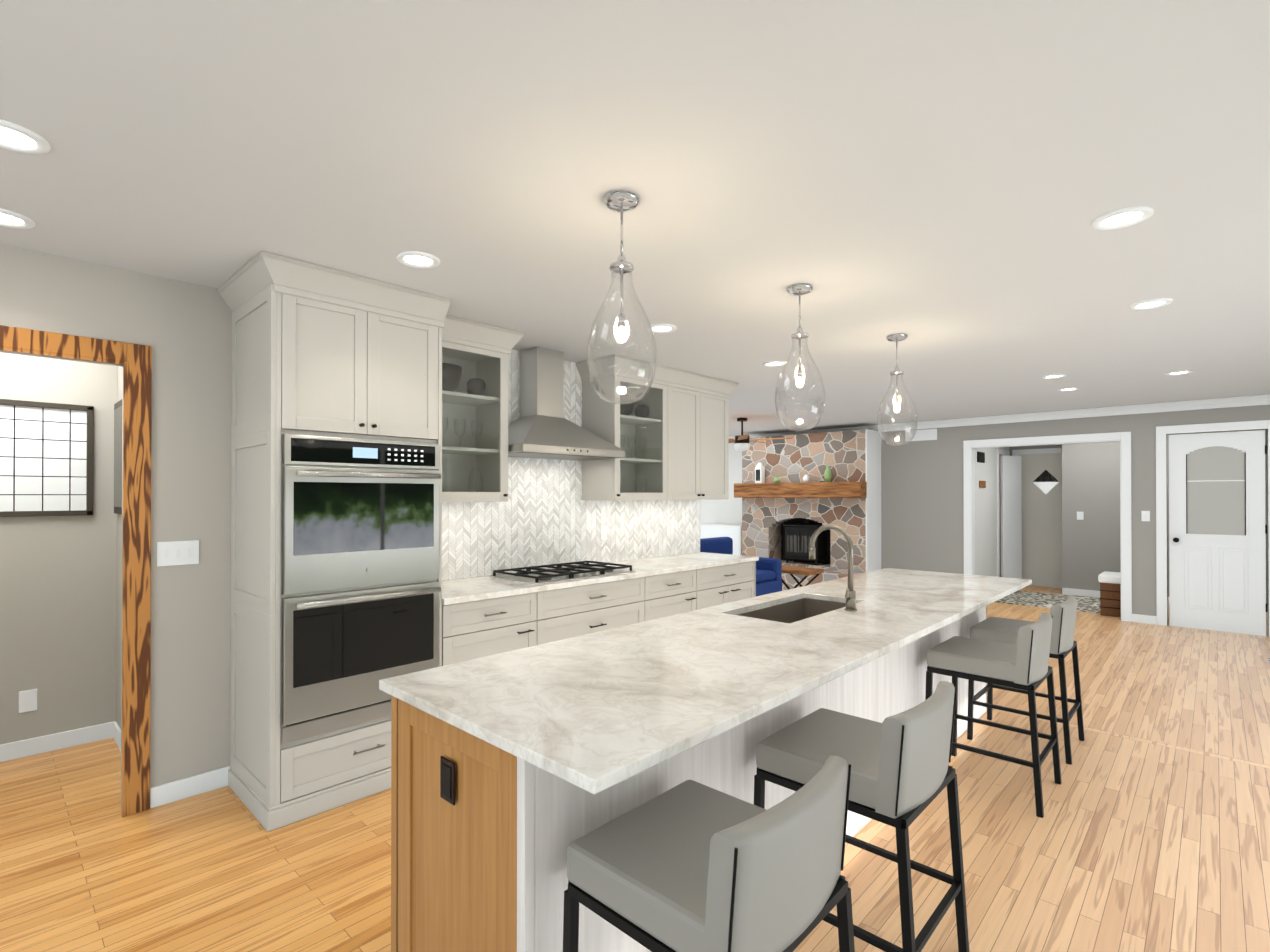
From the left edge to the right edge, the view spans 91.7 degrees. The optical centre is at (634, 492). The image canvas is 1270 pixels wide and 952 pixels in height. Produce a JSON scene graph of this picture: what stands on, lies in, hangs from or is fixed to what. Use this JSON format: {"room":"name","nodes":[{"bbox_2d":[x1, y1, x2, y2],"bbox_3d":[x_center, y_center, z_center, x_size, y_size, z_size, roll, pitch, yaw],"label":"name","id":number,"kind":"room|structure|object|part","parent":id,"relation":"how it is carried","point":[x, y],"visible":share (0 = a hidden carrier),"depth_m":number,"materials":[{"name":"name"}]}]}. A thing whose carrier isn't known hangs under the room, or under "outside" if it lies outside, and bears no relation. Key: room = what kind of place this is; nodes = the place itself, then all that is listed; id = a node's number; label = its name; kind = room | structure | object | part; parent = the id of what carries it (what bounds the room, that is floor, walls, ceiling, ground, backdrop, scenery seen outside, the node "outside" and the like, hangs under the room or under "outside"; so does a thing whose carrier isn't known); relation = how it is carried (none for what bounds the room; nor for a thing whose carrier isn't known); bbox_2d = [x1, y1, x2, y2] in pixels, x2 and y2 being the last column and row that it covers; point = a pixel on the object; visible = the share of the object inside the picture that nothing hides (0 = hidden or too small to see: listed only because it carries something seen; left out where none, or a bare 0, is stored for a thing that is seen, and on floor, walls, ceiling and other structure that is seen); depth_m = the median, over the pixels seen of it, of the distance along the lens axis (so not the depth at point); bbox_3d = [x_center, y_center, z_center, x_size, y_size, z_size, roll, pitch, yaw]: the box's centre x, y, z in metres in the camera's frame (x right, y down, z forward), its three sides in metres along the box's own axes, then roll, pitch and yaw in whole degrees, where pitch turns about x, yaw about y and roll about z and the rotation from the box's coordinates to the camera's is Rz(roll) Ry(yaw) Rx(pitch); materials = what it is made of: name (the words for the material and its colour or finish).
{"room":"kitchen","nodes":[
{"label":"kitchen","id":0,"kind":"room"},
{"bbox_2d":[0,352,111,744],"bbox_3d":[-3.591,0.231,3.393,0.120,2.510,1.360,0,0,43],"label":"wall","id":1,"kind":"structure","parent":0,"point":[60,607],"depth_m":3.57,"materials":[{"name":"beige paint"}]},
{"bbox_2d":[19,689,36,712],"bbox_3d":[-3.424,1.176,3.474,0.006,0.120,0.075,0,0,43],"label":"outlet","id":2,"kind":"object","parent":1,"relation":"attached to","point":[27,700],"visible":1,"depth_m":3.47,"materials":[{"name":"white plastic"}]},
{"bbox_2d":[0,399,93,516],"bbox_3d":[-3.549,-0.189,3.335,0.024,0.650,0.930,0,0,43],"label":"window","id":3,"kind":"structure","parent":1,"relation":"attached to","point":[46,457],"depth_m":3.53,"materials":[{"name":"brown"}]},
{"bbox_2d":[112,365,121,728],"bbox_3d":[-2.708,0.231,3.413,1.079,2.510,0.120,0,0,43],"label":"wall","id":4,"kind":"structure","parent":0,"point":[116,370],"depth_m":3.75,"materials":[{"name":"beige paint"}]},
{"bbox_2d":[114,399,121,513],"bbox_3d":[-2.998,-0.203,3.589,0.380,0.660,0.022,0,0,43],"label":"framed picture","id":5,"kind":"object","parent":4,"relation":"attached to","point":[118,457],"visible":0.44,"depth_m":3.58,"materials":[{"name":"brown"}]},
{"bbox_2d":[0,244,698,793],"bbox_3d":[-2.275,0.229,2.997,0.120,2.510,8.350,0,0,43],"label":"wall","id":6,"kind":"structure","parent":0,"point":[182,328],"depth_m":2.98,"materials":[{"name":"beige paint"}]},
{"bbox_2d":[0,325,151,816],"bbox_3d":[-2.649,0.397,2.497,0.020,2.170,1.090,0,0,43],"label":"door frame","id":7,"kind":"structure","parent":6,"relation":"attached to","point":[135,360],"depth_m":2.84,"materials":[{"name":"brown wood"}]},
{"bbox_2d":[157,540,198,566],"bbox_3d":[-2.205,0.294,2.976,0.009,0.116,0.165,0,0,43],"label":"light switch","id":8,"kind":"object","parent":6,"relation":"attached to","point":[171,553],"visible":1,"depth_m":2.97,"materials":[{"name":"white plastic"}]},
{"bbox_2d":[470,329,625,454],"bbox_3d":[-0.579,-0.661,4.347,0.494,0.714,0.951,0,0,43],"label":"range hood","id":9,"kind":"object","parent":6,"relation":"attached to","point":[534,400],"depth_m":4.34,"materials":[{"name":"silver metal"}]},
{"bbox_2d":[0,588,1267,807],"bbox_3d":[2.067,1.440,3.668,7.730,0.095,15.290,0,0,43],"label":"baseboard","id":10,"kind":"structure","parent":6,"relation":"attached to","point":[176,790],"depth_m":3.46,"materials":[{"name":"white wood"}]},
{"bbox_2d":[626,391,645,422],"bbox_3d":[-0.121,-0.681,4.922,0.250,0.170,0.250,0,0,43],"label":"glassware","id":11,"kind":"object","parent":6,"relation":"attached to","point":[636,410],"depth_m":5.01,"materials":[{"name":"glass"}]},
{"bbox_2d":[630,367,729,502],"bbox_3d":[0.415,-0.462,5.494,0.367,1.054,0.932,0,0,43],"label":"upper cabinet","id":12,"kind":"object","parent":6,"relation":"attached to","point":[679,453],"depth_m":5.25,"materials":[{"name":"beige paint"}]},
{"bbox_2d":[442,359,473,402],"bbox_3d":[-1.194,-0.687,3.784,0.250,0.170,0.250,0,0,43],"label":"glassware","id":13,"kind":"object","parent":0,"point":[457,378],"depth_m":3.75,"materials":[{"name":"clear glass"}]},
{"bbox_3d":[-1.100,-0.481,3.836,0.436,1.079,0.671,0,0,43],"label":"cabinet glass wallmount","id":14,"kind":"part","parent":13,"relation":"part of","materials":[{"name":"beige paint"}]},
{"bbox_2d":[0,585,1269,951],"bbox_3d":[1.075,1.545,5.364,12.100,0.101,17.000,0,0,43],"label":"floor","id":15,"kind":"structure","parent":0,"point":[1148,831],"depth_m":2.58,"materials":[{"name":"brown wood"}]},
{"bbox_2d":[218,251,450,831],"bbox_3d":[-1.530,0.230,3.167,0.722,2.509,0.889,0,0,43],"label":"tall cabinet","id":16,"kind":"object","parent":15,"relation":"on","point":[336,496],"visible":0.96,"depth_m":2.92,"materials":[{"name":"beige paint"}]},
{"bbox_2d":[280,434,440,745],"bbox_3d":[-1.484,0.435,3.175,0.666,1.390,0.757,0,0,43],"label":"double wall oven","id":17,"kind":"object","parent":16,"relation":"in","point":[360,515],"depth_m":2.94,"materials":[{"name":"silver metal"}]},
{"bbox_2d":[442,591,549,665],"bbox_3d":[-1.023,1.047,3.772,0.626,0.880,0.696,0,0,43],"label":"base cabinet","id":18,"kind":"object","parent":15,"relation":"on","point":[487,627],"depth_m":3.55,"materials":[{"name":"beige paint"}]},
{"bbox_2d":[442,551,757,606],"bbox_3d":[-0.185,0.591,4.649,0.646,0.041,3.118,0,0,43],"label":"countertop","id":19,"kind":"structure","parent":18,"relation":"on","point":[470,590],"depth_m":4.15,"materials":[{"name":"white stone"}]},
{"bbox_2d":[489,561,634,583],"bbox_3d":[-0.493,0.568,4.340,0.510,0.074,0.910,0,0,43],"label":"gas cooktop","id":20,"kind":"object","parent":19,"relation":"in","point":[584,570],"depth_m":4.21,"materials":[{"name":"black metal"}]},
{"bbox_2d":[550,575,653,641],"bbox_3d":[-0.491,1.050,4.337,0.626,0.880,1.100,0,0,43],"label":"base cabinet","id":21,"kind":"object","parent":15,"relation":"on","point":[574,611],"depth_m":4.15,"materials":[{"name":"beige paint"}]},
{"bbox_2d":[654,571,705,618],"bbox_3d":[0.055,1.053,4.916,0.626,0.880,0.737,0,0,43],"label":"base cabinet","id":22,"kind":"object","parent":15,"relation":"on","point":[683,591],"depth_m":4.76,"materials":[{"name":"beige paint"}]},
{"bbox_2d":[391,592,988,951],"bbox_3d":[0.821,1.042,3.041,0.700,0.885,3.883,0,0,43],"label":"kitchen island","id":23,"kind":"object","parent":15,"relation":"on","point":[515,774],"depth_m":1.65,"materials":[{"name":"brown wood"}]},
{"bbox_2d":[379,568,1030,795],"bbox_3d":[0.922,0.584,2.954,0.950,0.029,3.926,0,0,43],"label":"island countertop","id":24,"kind":"structure","parent":23,"relation":"on","point":[594,712],"depth_m":1.90,"materials":[{"name":"white stone"}]},
{"bbox_2d":[735,596,842,623],"bbox_3d":[0.816,0.714,3.081,0.384,0.255,0.829,0,0,43],"label":"sink","id":25,"kind":"object","parent":24,"relation":"in","point":[795,607],"depth_m":3.38,"materials":[{"name":"grey metal"}]},
{"bbox_2d":[807,524,858,611],"bbox_3d":[0.955,0.363,3.016,0.246,0.413,0.112,0,0,43],"label":"faucet","id":26,"kind":"object","parent":24,"relation":"on","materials":[{"name":"silver metal"}]},
{"bbox_2d":[563,755,854,951],"bbox_3d":[0.175,1.046,1.399,0.518,0.863,0.469,0,0,43],"label":"bar stool","id":27,"kind":"object","parent":15,"relation":"on","point":[689,866],"visible":0.92,"depth_m":1.26,"materials":[{"name":"grey leather"}]},
{"bbox_2d":[702,563,755,607],"bbox_3d":[0.544,1.055,5.434,0.626,0.880,0.931,0,0,43],"label":"base cabinet","id":28,"kind":"object","parent":15,"relation":"on","point":[736,582],"depth_m":5.26,"materials":[{"name":"beige paint"}]},
{"bbox_2d":[781,566,823,589],"bbox_3d":[2.095,1.251,7.978,0.560,0.528,0.400,0,0,43],"label":"side table","id":29,"kind":"object","parent":15,"relation":"on","point":[792,570],"visible":0.6,"depth_m":7.87,"materials":[{"name":"brown wood"}]},
{"bbox_2d":[734,429,880,590],"bbox_3d":[2.571,0.310,9.538,2.120,2.409,0.918,0,0,43],"label":"stone fireplace","id":30,"kind":"object","parent":15,"relation":"on","point":[795,492],"visible":0.88,"depth_m":9.31,"materials":[{"name":"multicoloured stone"}]},
{"bbox_2d":[783,518,826,564],"bbox_3d":[2.674,0.760,9.674,0.600,0.710,0.340,0,0,43],"label":"stove","id":31,"kind":"object","parent":30,"relation":"in","point":[798,534],"depth_m":9.59,"materials":[{"name":"black metal"}]},
{"bbox_2d":[754,681,968,951],"bbox_3d":[0.720,1.049,1.977,0.518,0.863,0.469,0,0,43],"label":"bar stool","id":32,"kind":"object","parent":15,"relation":"on","point":[903,775],"visible":0.88,"depth_m":1.83,"materials":[{"name":"grey leather"}]},
{"bbox_2d":[925,613,1061,817],"bbox_3d":[1.828,1.054,3.153,0.518,0.863,0.469,0,0,43],"label":"bar stool","id":33,"kind":"object","parent":15,"relation":"on","point":[1022,664],"visible":0.9,"depth_m":3.00,"materials":[{"name":"grey leather"}]},
{"bbox_2d":[967,595,1084,764],"bbox_3d":[2.350,1.057,3.706,0.518,0.863,0.469,0,0,43],"label":"bar stool","id":34,"kind":"object","parent":15,"relation":"on","point":[1063,644],"visible":0.85,"depth_m":3.60,"materials":[{"name":"grey leather"}]},
{"bbox_2d":[995,590,1099,612],"bbox_3d":[5.783,1.504,8.588,1.230,0.012,1.350,0,0,43],"label":"rug","id":35,"kind":"object","parent":15,"relation":"on","point":[1049,600],"visible":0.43,"depth_m":8.53,"materials":[{"name":"beige fabric"}]},
{"bbox_2d":[1098,571,1120,616],"bbox_3d":[6.034,1.255,7.514,0.570,0.500,0.470,0,0,43],"label":"bench","id":36,"kind":"object","parent":15,"relation":"on","point":[1110,593],"visible":0.46,"depth_m":7.47,"materials":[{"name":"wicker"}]},
{"bbox_2d":[0,0,1269,436],"bbox_3d":[1.075,-1.065,5.377,12.100,0.100,17.000,0,0,43],"label":"ceiling","id":37,"kind":"structure","parent":0,"point":[942,184],"depth_m":1.99,"materials":[{"name":"white paint"}]},
{"bbox_2d":[0,208,34,228],"bbox_3d":[-2.364,-1.024,2.297,0.184,0.010,0.184,0,0,43],"label":"recessed light","id":38,"kind":"object","parent":37,"relation":"in","point":[10,219],"visible":0.96,"depth_m":2.32,"materials":[{"name":"white"}]},
{"bbox_2d":[0,119,50,153],"bbox_3d":[-1.811,-1.026,1.775,0.184,0.010,0.184,0,0,43],"label":"recessed light","id":39,"kind":"object","parent":37,"relation":"in","point":[16,138],"visible":0.98,"depth_m":1.80,"materials":[{"name":"white"}]},
{"bbox_2d":[396,251,439,267],"bbox_3d":[-0.954,-1.022,2.713,0.184,0.010,0.184,0,0,43],"label":"recessed light","id":40,"kind":"object","parent":37,"relation":"in","point":[416,259],"visible":1,"depth_m":2.71,"materials":[{"name":"white"}]},
{"bbox_2d":[587,189,656,403],"bbox_3d":[-0.046,-0.670,2.158,0.244,0.720,0.244,0,0,43],"label":"pendant light","id":41,"kind":"object","parent":37,"relation":"hanging from","point":[621,201],"visible":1,"depth_m":2.14,"materials":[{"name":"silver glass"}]},
{"bbox_2d":[647,324,676,332],"bbox_3d":[0.166,-1.017,3.829,0.184,0.010,0.184,0,0,43],"label":"recessed light","id":42,"kind":"object","parent":37,"relation":"in","point":[662,328],"visible":0.83,"depth_m":3.83,"materials":[{"name":"white"}]},
{"bbox_2d":[729,418,792,450],"bbox_3d":[1.480,-0.776,8.353,1.312,0.450,1.254,0,0,43],"label":"room ceiling fan","id":43,"kind":"object","parent":37,"relation":"hanging from","point":[741,441],"visible":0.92,"depth_m":8.24,"materials":[{"name":"brown wood"}]},
{"bbox_2d":[762,361,785,366],"bbox_3d":[1.098,-1.012,4.861,0.184,0.010,0.184,0,0,43],"label":"recessed light","id":44,"kind":"object","parent":37,"relation":"in","point":[774,363],"visible":0.92,"depth_m":4.85,"materials":[{"name":"white"}]},
{"bbox_2d":[775,283,824,430],"bbox_3d":[0.825,-0.665,3.083,0.244,0.720,0.244,0,0,43],"label":"pendant light","id":45,"kind":"object","parent":37,"relation":"hanging from","point":[799,289],"visible":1,"depth_m":3.07,"materials":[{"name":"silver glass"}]},
{"bbox_2d":[877,333,916,445],"bbox_3d":[1.710,-0.661,4.021,0.244,0.720,0.244,0,0,43],"label":"pendant light","id":46,"kind":"object","parent":37,"relation":"hanging from","point":[896,338],"visible":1,"depth_m":4.01,"materials":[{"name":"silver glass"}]},
{"bbox_2d":[1041,374,1066,378],"bbox_3d":[3.651,-1.010,5.368,0.184,0.010,0.184,0,0,43],"label":"recessed light","id":47,"kind":"object","parent":37,"relation":"in","point":[1052,376],"visible":0.98,"depth_m":5.36,"materials":[{"name":"white"}]},
{"bbox_2d":[1057,387,1079,390],"bbox_3d":[4.240,-1.006,6.022,0.184,0.010,0.184,0,0,43],"label":"recessed light","id":48,"kind":"object","parent":37,"relation":"in","point":[1069,389],"visible":0.98,"depth_m":6.00,"materials":[{"name":"white"}]},
{"bbox_2d":[1092,206,1153,229],"bbox_3d":[1.824,-1.024,2.307,0.184,0.010,0.184,0,0,43],"label":"recessed light","id":49,"kind":"object","parent":37,"relation":"in","point":[1123,218],"visible":1,"depth_m":2.30,"materials":[{"name":"white"}]},
{"bbox_2d":[1129,298,1172,309],"bbox_3d":[2.798,-1.019,3.341,0.184,0.010,0.184,0,0,43],"label":"recessed light","id":50,"kind":"object","parent":37,"relation":"in","point":[1151,303],"visible":0.98,"depth_m":3.33,"materials":[{"name":"white"}]},
{"bbox_2d":[1165,370,1193,374],"bbox_3d":[4.603,-1.010,5.212,0.184,0.010,0.184,0,0,43],"label":"recessed light","id":51,"kind":"object","parent":37,"relation":"in","point":[1181,372],"visible":0.96,"depth_m":5.20,"materials":[{"name":"white"}]},
{"bbox_2d":[700,405,1269,635],"bbox_3d":[4.217,0.256,8.703,11.500,2.510,0.120,0,0,43],"label":"wall","id":52,"kind":"structure","parent":0,"point":[922,505],"depth_m":8.48,"materials":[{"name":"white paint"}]},
{"bbox_2d":[905,429,936,440],"bbox_3d":[4.066,-0.811,8.760,0.430,0.155,0.012,0,0,43],"label":"air vent","id":53,"kind":"object","parent":52,"relation":"in","point":[925,434],"visible":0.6,"depth_m":8.73,"materials":[{"name":"white"}]},
{"bbox_2d":[729,394,1269,439],"bbox_3d":[4.150,-0.949,8.638,11.500,0.100,0.074,0,0,43],"label":"crown molding","id":54,"kind":"structure","parent":52,"relation":"attached to","point":[1254,400],"depth_m":7.52,"materials":[{"name":"white wood"}]},
{"bbox_2d":[1141,511,1149,520],"bbox_3d":[5.859,0.273,7.066,0.075,0.120,0.009,0,0,43],"label":"switch plate","id":55,"kind":"object","parent":52,"relation":"attached to","point":[1145,515],"visible":1,"depth_m":7.07,"materials":[{"name":"white plastic"}]},
{"bbox_2d":[1169,430,1267,635],"bbox_3d":[6.292,0.426,6.668,0.772,2.150,0.114,0,0,43],"label":"glazed door","id":56,"kind":"structure","parent":52,"relation":"in","point":[1217,548],"depth_m":6.67,"materials":[{"name":"white wood"}]},
{"bbox_2d":[975,447,998,576],"bbox_3d":[5.339,0.259,9.398,0.120,2.510,2.430,0,0,43],"label":"wall","id":57,"kind":"structure","parent":0,"point":[985,498],"depth_m":9.24,"materials":[{"name":"white paint"}]},
{"bbox_2d":[977,451,984,462],"bbox_3d":[5.059,-0.513,9.006,0.014,0.150,0.350,0,0,43],"label":"framed picture","id":58,"kind":"object","parent":57,"relation":"attached to","point":[981,459],"depth_m":9.00,"materials":[{"name":"black metal"}]},
{"bbox_2d":[979,481,985,487],"bbox_3d":[5.110,-0.118,9.059,0.014,0.100,0.300,0,0,43],"label":"framed picture","id":59,"kind":"object","parent":57,"relation":"attached to","point":[982,484],"depth_m":9.03,"materials":[{"name":"brown metal"}]},
{"bbox_2d":[997,449,1021,578],"bbox_3d":[6.022,0.416,9.873,0.220,2.200,0.740,0,0,43],"label":"hall door","id":60,"kind":"structure","parent":57,"relation":"in","point":[1009,520],"depth_m":9.81,"materials":[{"name":"white"}]},
{"bbox_2d":[999,430,1267,603],"bbox_3d":[7.203,0.257,8.919,3.490,2.510,0.869,0,0,43],"label":"wall","id":61,"kind":"structure","parent":0,"point":[1091,491],"depth_m":8.92,"materials":[{"name":"white paint"}]},
{"bbox_2d":[1012,448,1061,587],"bbox_3d":[6.304,0.406,9.689,0.785,2.220,0.740,0,0,43],"label":"hall door","id":62,"kind":"structure","parent":61,"relation":"in","point":[1041,471],"depth_m":9.92,"materials":[{"name":"white"}]},
{"bbox_2d":[1077,512,1083,519],"bbox_3d":[6.511,0.342,9.008,0.080,0.120,0.008,0,0,43],"label":"light switch","id":63,"kind":"object","parent":61,"relation":"attached to","point":[1080,515],"visible":1,"depth_m":9.00,"materials":[{"name":"white plastic"}]}
]}

